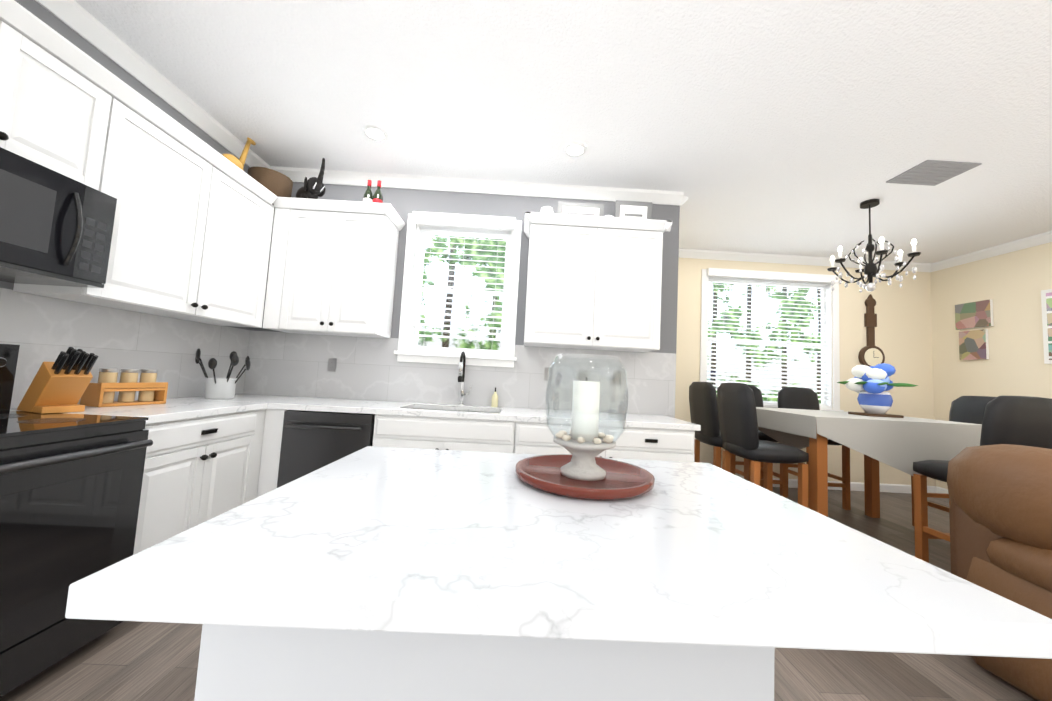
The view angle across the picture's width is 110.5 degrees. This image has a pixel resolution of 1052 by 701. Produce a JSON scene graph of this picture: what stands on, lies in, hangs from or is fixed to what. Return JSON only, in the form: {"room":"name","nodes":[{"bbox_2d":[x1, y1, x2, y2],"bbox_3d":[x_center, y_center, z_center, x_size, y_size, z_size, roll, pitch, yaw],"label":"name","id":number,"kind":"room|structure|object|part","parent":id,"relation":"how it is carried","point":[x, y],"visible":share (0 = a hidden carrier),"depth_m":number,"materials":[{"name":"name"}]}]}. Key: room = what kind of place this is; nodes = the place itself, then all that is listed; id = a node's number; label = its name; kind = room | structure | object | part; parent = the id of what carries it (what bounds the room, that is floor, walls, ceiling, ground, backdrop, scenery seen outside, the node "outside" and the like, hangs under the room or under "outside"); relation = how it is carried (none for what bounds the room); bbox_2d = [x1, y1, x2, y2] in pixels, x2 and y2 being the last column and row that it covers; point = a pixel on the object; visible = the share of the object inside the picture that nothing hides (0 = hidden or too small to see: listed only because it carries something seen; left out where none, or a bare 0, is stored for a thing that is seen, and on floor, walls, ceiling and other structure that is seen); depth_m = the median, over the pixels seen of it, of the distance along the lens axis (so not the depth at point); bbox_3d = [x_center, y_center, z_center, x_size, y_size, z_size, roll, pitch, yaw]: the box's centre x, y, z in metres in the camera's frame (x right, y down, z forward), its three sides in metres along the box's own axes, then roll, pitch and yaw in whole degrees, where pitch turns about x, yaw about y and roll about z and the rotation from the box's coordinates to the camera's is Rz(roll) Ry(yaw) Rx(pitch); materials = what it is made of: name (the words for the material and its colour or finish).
{"room":"kitchen","nodes":[
{"label":"kitchen","id":0,"kind":"room"},
{"bbox_2d":[0,0,250,408],"bbox_3d":[-2.394,-0.349,0.564,0.120,2.900,5.440,3,-4,-1],"label":"wall","id":1,"kind":"structure","parent":0,"point":[39,329],"depth_m":2.11,"materials":[{"name":"paint"}]},
{"bbox_2d":[0,8,99,183],"bbox_3d":[-2.144,-1.011,1.346,0.326,0.507,0.759,3,-4,-1],"label":"upper cabinet","id":2,"kind":"object","parent":1,"relation":"attached to","point":[47,101],"depth_m":1.50,"materials":[{"name":"white paint"}]},
{"bbox_2d":[0,147,116,287],"bbox_3d":[-2.097,-0.535,1.315,0.471,0.428,0.756,3,-4,-1],"label":"microwave","id":3,"kind":"object","parent":2,"relation":"attached to","point":[56,228],"visible":1,"depth_m":1.48,"materials":[{"name":"black metal"}]},
{"bbox_2d":[13,80,273,327],"bbox_3d":[-2.176,-0.712,2.255,0.326,0.977,1.219,3,-4,-1],"label":"upper cabinet","id":4,"kind":"object","parent":1,"relation":"attached to","point":[192,230],"depth_m":2.07,"materials":[{"name":"white paint"}]},
{"bbox_2d":[222,137,255,170],"bbox_3d":[-2.142,-1.413,2.723,0.090,0.486,0.278,3,-4,-1],"label":"giraffe figurine","id":5,"kind":"object","parent":4,"relation":"on","point":[239,162],"visible":0.4,"depth_m":2.74,"materials":[{"name":"yellow wood"}]},
{"bbox_2d":[248,166,292,217],"bbox_3d":[-2.134,-1.297,3.032,0.310,0.300,0.310,3,-4,-1],"label":"basket","id":6,"kind":"object","parent":4,"relation":"on","point":[277,184],"visible":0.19,"depth_m":2.93,"materials":[{"name":"brown wicker"}]},
{"bbox_2d":[35,0,270,168],"bbox_3d":[-2.221,-1.744,0.665,0.075,0.090,5.200,3,-4,-1],"label":"crown molding","id":7,"kind":"structure","parent":1,"relation":"attached to","point":[83,22],"depth_m":2.13,"materials":[{"name":"white wood"}]},
{"bbox_2d":[244,182,679,442],"bbox_3d":[-0.532,-0.059,3.249,3.720,2.900,0.120,3,-4,-1],"label":"wall","id":8,"kind":"structure","parent":0,"point":[296,364],"depth_m":3.18,"materials":[{"name":"paint"}]},
{"bbox_2d":[327,358,336,371],"bbox_3d":[-1.672,0.124,3.145,0.070,0.114,0.008,3,-4,-1],"label":"electrical outlet","id":9,"kind":"object","parent":8,"relation":"attached to","point":[332,362],"visible":1,"depth_m":3.14,"materials":[{"name":"grey plastic"}]},
{"bbox_2d":[263,197,404,338],"bbox_3d":[-1.561,-0.655,3.017,0.927,1.035,0.377,3,-4,-1],"label":"upper cabinet","id":10,"kind":"object","parent":8,"relation":"attached to","point":[332,267],"visible":1,"depth_m":2.88,"materials":[{"name":"white paint"}]},
{"bbox_2d":[295,158,325,198],"bbox_3d":[-1.774,-1.331,3.007,0.332,0.402,0.280,3,-4,-1],"label":"elephant figurine","id":11,"kind":"object","parent":10,"relation":"on","point":[313,188],"visible":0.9,"depth_m":2.92,"materials":[{"name":"black ceramic"}]},
{"bbox_2d":[363,180,372,201],"bbox_3d":[-1.304,-1.257,3.016,0.076,0.306,0.078,3,-4,-1],"label":"wine bottle","id":12,"kind":"object","parent":10,"relation":"on","point":[368,195],"visible":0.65,"depth_m":2.99,"materials":[{"name":"green glass"}]},
{"bbox_2d":[373,180,382,202],"bbox_3d":[-1.224,-1.252,3.018,0.076,0.306,0.078,3,-4,-1],"label":"wine bottle","id":13,"kind":"object","parent":10,"relation":"on","point":[377,196],"visible":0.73,"depth_m":2.99,"materials":[{"name":"green glass"}]},
{"bbox_2d":[394,214,521,367],"bbox_3d":[-0.576,-0.530,3.255,1.050,1.315,0.171,3,-4,-1],"label":"window","id":14,"kind":"structure","parent":8,"relation":"in","point":[506,358],"depth_m":3.23,"materials":[{"name":"white wood"}]},
{"bbox_2d":[411,211,515,353],"bbox_3d":[-0.573,-0.589,3.216,0.900,1.203,0.132,3,-4,-1],"label":"blind slats by the sink","id":15,"kind":"object","parent":14,"relation":"attached to","point":[463,220],"visible":1,"depth_m":3.23,"materials":[{"name":"white plastic"}]},
{"bbox_2d":[271,166,687,206],"bbox_3d":[-0.373,-1.461,3.252,3.705,0.090,0.075,3,-4,-1],"label":"crown molding","id":16,"kind":"structure","parent":8,"relation":"attached to","point":[337,177],"depth_m":3.24,"materials":[{"name":"white wood"}]},
{"bbox_2d":[544,367,552,380],"bbox_3d":[0.196,0.205,3.178,0.070,0.114,0.008,3,-4,-1],"label":"electrical outlet","id":17,"kind":"object","parent":8,"relation":"attached to","point":[546,374],"visible":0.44,"depth_m":3.18,"materials":[{"name":"grey plastic"}]},
{"bbox_2d":[579,369,586,380],"bbox_3d":[0.496,0.222,3.183,0.070,0.114,0.009,3,-4,-1],"label":"light switch","id":18,"kind":"object","parent":8,"relation":"attached to","point":[582,374],"depth_m":3.18,"materials":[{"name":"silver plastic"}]},
{"bbox_2d":[524,212,671,351],"bbox_3d":[0.549,-0.540,3.053,1.180,1.035,0.377,3,-4,-1],"label":"upper cabinet","id":19,"kind":"object","parent":8,"relation":"attached to","point":[594,282],"visible":1,"depth_m":2.92,"materials":[{"name":"white paint"}]},
{"bbox_2d":[540,206,553,212],"bbox_3d":[0.170,-1.101,3.036,0.130,0.155,0.128,3,-4,-1],"label":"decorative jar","id":20,"kind":"object","parent":19,"relation":"on","point":[546,209],"visible":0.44,"depth_m":2.99,"materials":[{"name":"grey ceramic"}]},
{"bbox_2d":[557,201,603,215],"bbox_3d":[0.451,-1.118,3.033,0.380,0.211,0.047,3,-4,-1],"label":"decorative sign","id":21,"kind":"object","parent":19,"relation":"on","point":[587,209],"visible":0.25,"depth_m":3.02,"materials":[{"name":"grey"}]},
{"bbox_2d":[615,200,651,218],"bbox_3d":[0.891,-1.114,3.042,0.300,0.251,0.052,3,-4,-1],"label":"decorative sign","id":22,"kind":"object","parent":19,"relation":"on","point":[633,209],"visible":0.5,"depth_m":3.03,"materials":[{"name":"grey"}]},
{"bbox_2d":[613,371,620,383],"bbox_3d":[0.795,0.238,3.189,0.070,0.114,0.008,3,-4,-1],"label":"electrical outlet","id":23,"kind":"object","parent":8,"relation":"attached to","point":[614,374],"depth_m":3.19,"materials":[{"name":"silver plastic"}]},
{"bbox_2d":[0,487,1036,700],"bbox_3d":[1.367,1.401,1.196,7.840,0.100,6.790,3,-4,-1],"label":"floor","id":24,"kind":"structure","parent":0,"point":[138,661],"depth_m":1.52,"materials":[{"name":"brown wood"}]},
{"bbox_2d":[0,344,152,697],"bbox_3d":[-2.009,0.568,1.239,0.765,1.210,0.756,3,-4,-1],"label":"range","id":25,"kind":"object","parent":24,"relation":"on","point":[70,489],"visible":0.85,"depth_m":1.34,"materials":[{"name":"black metal"}]},
{"bbox_2d":[133,409,265,554],"bbox_3d":[-2.103,0.789,2.046,0.627,0.872,0.875,3,-4,-1],"label":"base cabinet","id":26,"kind":"object","parent":24,"relation":"on","point":[199,470],"visible":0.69,"depth_m":1.95,"materials":[{"name":"white paint"}]},
{"bbox_2d":[10,396,269,423],"bbox_3d":[-2.076,0.330,2.054,0.630,0.037,0.828,3,-4,-1],"label":"countertop","id":27,"kind":"structure","parent":26,"relation":"on","point":[173,409],"depth_m":2.00,"materials":[{"name":"stone"}]},
{"bbox_2d":[16,347,98,413],"bbox_3d":[-2.126,0.130,1.669,0.294,0.298,0.130,2,-4,17],"label":"knife block","id":28,"kind":"object","parent":27,"relation":"on","point":[60,384],"visible":1,"depth_m":1.63,"materials":[{"name":"brown wood"}]},
{"bbox_2d":[80,368,167,406],"bbox_3d":[-2.218,0.201,2.033,0.130,0.198,0.300,2,-4,11],"label":"spice rack","id":29,"kind":"object","parent":27,"relation":"on","point":[107,386],"visible":0.98,"depth_m":2.00,"materials":[{"name":"brown wood"}]},
{"bbox_2d":[202,351,700,430],"bbox_3d":[-0.590,0.340,2.838,3.624,0.692,0.632,3,-4,-1],"label":"countertop","id":30,"kind":"structure","parent":26,"relation":"on","point":[461,411],"depth_m":2.62,"materials":[{"name":"stone"}]},
{"bbox_2d":[195,348,250,398],"bbox_3d":[-2.196,0.170,2.636,0.317,0.348,0.316,3,-4,-1],"label":"utensil crock","id":31,"kind":"object","parent":30,"relation":"on","point":[219,388],"visible":1,"depth_m":2.57,"materials":[{"name":"white ceramic"}]},
{"bbox_2d":[457,351,472,405],"bbox_3d":[-0.507,0.235,3.027,0.109,0.456,0.218,3,-4,-1],"label":"faucet","id":32,"kind":"object","parent":30,"relation":"on","point":[461,370],"depth_m":3.08,"materials":[{"name":"black metal"}]},
{"bbox_2d":[491,387,497,406],"bbox_3d":[-0.264,0.396,3.103,0.056,0.169,0.064,3,-4,-1],"label":"soap bottle","id":33,"kind":"object","parent":30,"relation":"on","point":[494,402],"visible":1,"depth_m":3.08,"materials":[{"name":"beige plastic"}]},
{"bbox_2d":[277,410,374,487],"bbox_3d":[-1.386,0.880,2.745,0.600,0.868,0.658,3,-4,-1],"label":"dishwasher","id":34,"kind":"object","parent":24,"relation":"on","point":[311,441],"visible":0.48,"depth_m":2.49,"materials":[{"name":"black metal"}]},
{"bbox_2d":[65,446,1051,700],"bbox_3d":[0.034,0.795,0.838,1.220,0.915,0.858,3,-4,-1],"label":"kitchen island","id":35,"kind":"object","parent":24,"relation":"on","point":[387,574],"visible":0.96,"depth_m":0.57,"materials":[{"name":"white stone"}]},
{"bbox_2d":[515,354,654,500],"bbox_3d":[0.164,0.184,1.010,0.370,0.338,0.370,3,-4,-1],"label":"candle holder","id":36,"kind":"object","parent":35,"relation":"on","point":[582,472],"visible":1,"depth_m":0.97,"materials":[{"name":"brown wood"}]},
{"bbox_3d":[0.167,0.130,1.014,0.228,0.229,0.228,3,-4,-1],"label":"glass","id":37,"kind":"part","parent":36,"relation":"part of","materials":[{"name":"clear glass"}]},
{"bbox_2d":[501,421,616,457],"bbox_3d":[0.210,0.967,2.815,0.758,0.872,0.627,3,-4,-1],"label":"base cabinet","id":38,"kind":"object","parent":24,"relation":"on","point":[530,437],"depth_m":2.52,"materials":[{"name":"white paint"}]},
{"bbox_2d":[617,427,694,461],"bbox_3d":[0.814,1.000,2.825,0.691,0.872,0.627,3,-4,-1],"label":"base cabinet","id":39,"kind":"object","parent":24,"relation":"on","point":[634,443],"depth_m":2.54,"materials":[{"name":"white paint"}]},
{"bbox_2d":[689,382,760,485],"bbox_3d":[1.876,0.923,3.471,0.509,1.230,0.490,3,-4,-1],"label":"dining chair","id":40,"kind":"object","parent":24,"relation":"on","point":[703,405],"visible":0.54,"depth_m":3.39,"materials":[{"name":"black leather"}]},
{"bbox_2d":[724,385,786,497],"bbox_3d":[2.488,0.993,3.994,0.490,1.230,0.509,3,-4,-1],"label":"dining chair","id":41,"kind":"object","parent":24,"relation":"on","point":[782,475],"visible":0.06,"depth_m":3.79,"materials":[{"name":"brown wood"}]},
{"bbox_2d":[717,382,808,507],"bbox_3d":[1.867,0.883,2.912,0.509,1.230,0.490,3,-4,-1],"label":"dining chair","id":42,"kind":"object","parent":24,"relation":"on","point":[737,416],"visible":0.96,"depth_m":2.78,"materials":[{"name":"black leather"}]},
{"bbox_2d":[777,387,850,509],"bbox_3d":[3.147,1.029,4.005,0.490,1.230,0.509,3,-4,-1],"label":"dining chair","id":43,"kind":"object","parent":24,"relation":"on","point":[797,398],"visible":0.25,"depth_m":4.13,"materials":[{"name":"brown wood"}]},
{"bbox_2d":[744,407,981,517],"bbox_3d":[2.828,1.068,3.200,1.382,1.004,0.990,3,-4,-1],"label":"dining table","id":44,"kind":"object","parent":24,"relation":"on","point":[903,444],"visible":0.6,"depth_m":2.75,"materials":[{"name":"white wood"}]},
{"bbox_2d":[837,363,917,417],"bbox_3d":[3.100,0.346,3.236,0.524,0.466,0.532,3,-4,-1],"label":"centrepiece","id":45,"kind":"object","parent":44,"relation":"on","point":[870,385],"visible":1,"depth_m":3.15,"materials":[{"name":"blue ceramic"}]},
{"bbox_2d":[911,396,995,525],"bbox_3d":[3.847,1.010,3.225,0.509,1.230,0.490,3,-4,-1],"label":"dining chair","id":46,"kind":"object","parent":24,"relation":"on","point":[967,409],"visible":0.23,"depth_m":3.34,"materials":[{"name":"black leather"}]},
{"bbox_2d":[913,395,1051,562],"bbox_3d":[2.952,0.901,2.357,0.490,1.230,0.509,3,-4,-1],"label":"dining chair","id":47,"kind":"object","parent":24,"relation":"on","point":[1020,420],"visible":0.4,"depth_m":2.15,"materials":[{"name":"black leather"}]},
{"bbox_2d":[947,444,1051,700],"bbox_3d":[3.280,0.922,1.246,2.590,1.065,1.135,3,-4,-1],"label":"recliner","id":48,"kind":"object","parent":24,"relation":"on","point":[1000,509],"visible":0.79,"depth_m":1.52,"materials":[{"name":"brown leather"}]},
{"bbox_2d":[74,0,1051,262],"bbox_3d":[1.526,-1.587,1.409,7.840,0.100,6.790,3,-4,-1],"label":"ceiling","id":49,"kind":"structure","parent":0,"point":[782,126],"depth_m":2.21,"materials":[{"name":"white paint"}]},
{"bbox_2d":[363,125,387,140],"bbox_3d":[-1.100,-1.582,2.662,0.170,0.008,0.170,3,-4,-1],"label":"recessed light","id":50,"kind":"object","parent":49,"relation":"in","point":[375,133],"visible":1,"depth_m":2.65,"materials":[{"name":"white plastic"}]},
{"bbox_2d":[564,142,586,156],"bbox_3d":[0.367,-1.499,2.727,0.170,0.008,0.170,3,-4,-1],"label":"recessed light","id":51,"kind":"object","parent":49,"relation":"in","point":[575,149],"visible":1,"depth_m":2.72,"materials":[{"name":"white plastic"}]},
{"bbox_2d":[827,199,920,292],"bbox_3d":[3.041,-0.919,3.223,0.616,0.808,0.548,3,-4,-1],"label":"chandelier","id":52,"kind":"object","parent":49,"relation":"hanging from","point":[870,270],"visible":1,"depth_m":3.20,"materials":[{"name":"grey metal"}]},
{"bbox_2d":[886,160,981,185],"bbox_3d":[3.092,-1.348,2.783,0.400,0.012,0.300,3,-4,-1],"label":"ceiling vent","id":53,"kind":"object","parent":49,"relation":"in","point":[931,172],"visible":1,"depth_m":2.76,"materials":[{"name":"grey metal"}]},
{"bbox_2d":[675,258,935,485],"bbox_3d":[3.294,0.245,4.661,4.000,2.900,0.120,3,-4,-1],"label":"wall","id":54,"kind":"structure","parent":0,"point":[903,335],"depth_m":4.64,"materials":[{"name":"beige paint"}]},
{"bbox_2d":[700,269,843,411],"bbox_3d":[3.083,-0.101,4.654,1.810,1.785,0.171,3,-4,-1],"label":"window","id":55,"kind":"structure","parent":54,"relation":"in","point":[832,311],"depth_m":4.67,"materials":[{"name":"white"}]},
{"bbox_2d":[707,268,838,406],"bbox_3d":[3.086,-0.159,4.616,1.660,1.673,0.132,3,-4,-1],"label":"dining room window blind slats","id":56,"kind":"object","parent":55,"relation":"attached to","point":[767,275],"visible":0.77,"depth_m":4.64,"materials":[{"name":"white plastic"}]},
{"bbox_2d":[679,249,930,271],"bbox_3d":[3.261,-1.167,4.662,3.780,0.090,0.075,3,-4,-1],"label":"crown molding","id":57,"kind":"structure","parent":54,"relation":"attached to","point":[683,253],"depth_m":4.65,"materials":[{"name":"white wood"}]},
{"bbox_2d":[741,477,935,493],"bbox_3d":[3.141,1.630,4.493,3.840,0.100,0.014,3,-4,-1],"label":"baseboard","id":58,"kind":"structure","parent":54,"relation":"attached to","point":[859,486],"depth_m":4.51,"materials":[{"name":"white wood"}]},
{"bbox_2d":[858,294,884,366],"bbox_3d":[4.378,-0.162,4.622,0.300,1.119,0.054,3,-4,-1],"label":"wall clock","id":59,"kind":"object","parent":54,"relation":"attached to","point":[870,354],"visible":0.73,"depth_m":4.62,"materials":[{"name":"brown wood"}]},
{"bbox_2d":[931,242,1051,488],"bbox_3d":[5.301,0.113,1.308,0.120,2.900,6.670,3,-4,-1],"label":"wall","id":60,"kind":"structure","parent":0,"point":[1012,285],"depth_m":4.03,"materials":[{"name":"beige paint"}]},
{"bbox_2d":[936,486,948,493],"bbox_3d":[5.159,1.508,1.267,0.014,0.100,6.550,3,-4,-1],"label":"baseboard","id":61,"kind":"structure","parent":60,"relation":"attached to","point":[938,489],"depth_m":4.47,"materials":[{"name":"white wood"}]},
{"bbox_2d":[959,329,988,359],"bbox_3d":[5.182,-0.062,4.225,0.032,0.340,0.250,3,-4,-1],"label":"picture","id":62,"kind":"object","parent":60,"relation":"attached to","point":[973,344],"visible":0.96,"depth_m":4.21,"materials":[{"name":"multicoloured paper"}]},
{"bbox_2d":[955,299,993,329],"bbox_3d":[5.201,-0.411,4.240,0.032,0.300,0.330,3,-4,-1],"label":"picture","id":63,"kind":"object","parent":60,"relation":"attached to","point":[978,314],"visible":1,"depth_m":4.22,"materials":[{"name":"multicoloured paper"}]},
{"bbox_2d":[931,231,1051,271],"bbox_3d":[5.277,-1.288,1.466,0.075,0.090,6.550,3,-4,-1],"label":"crown molding","id":64,"kind":"structure","parent":60,"relation":"attached to","point":[1043,238],"depth_m":4.05,"materials":[{"name":"white wood"}]},
{"bbox_2d":[1041,289,1051,363],"bbox_3d":[5.207,-0.257,3.377,0.032,0.740,0.575,3,-4,-1],"label":"collage","id":65,"kind":"object","parent":60,"relation":"attached to","point":[1046,299],"visible":1,"depth_m":3.63,"materials":[{"name":"white fabric"}]},
{"label":"outside","id":66,"kind":"structure","parent":0,"visible":0},
{"bbox_2d":[418,235,820,403],"bbox_3d":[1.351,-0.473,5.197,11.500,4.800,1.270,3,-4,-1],"label":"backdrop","id":67,"kind":"structure","parent":66,"point":[459,250],"depth_m":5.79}
]}

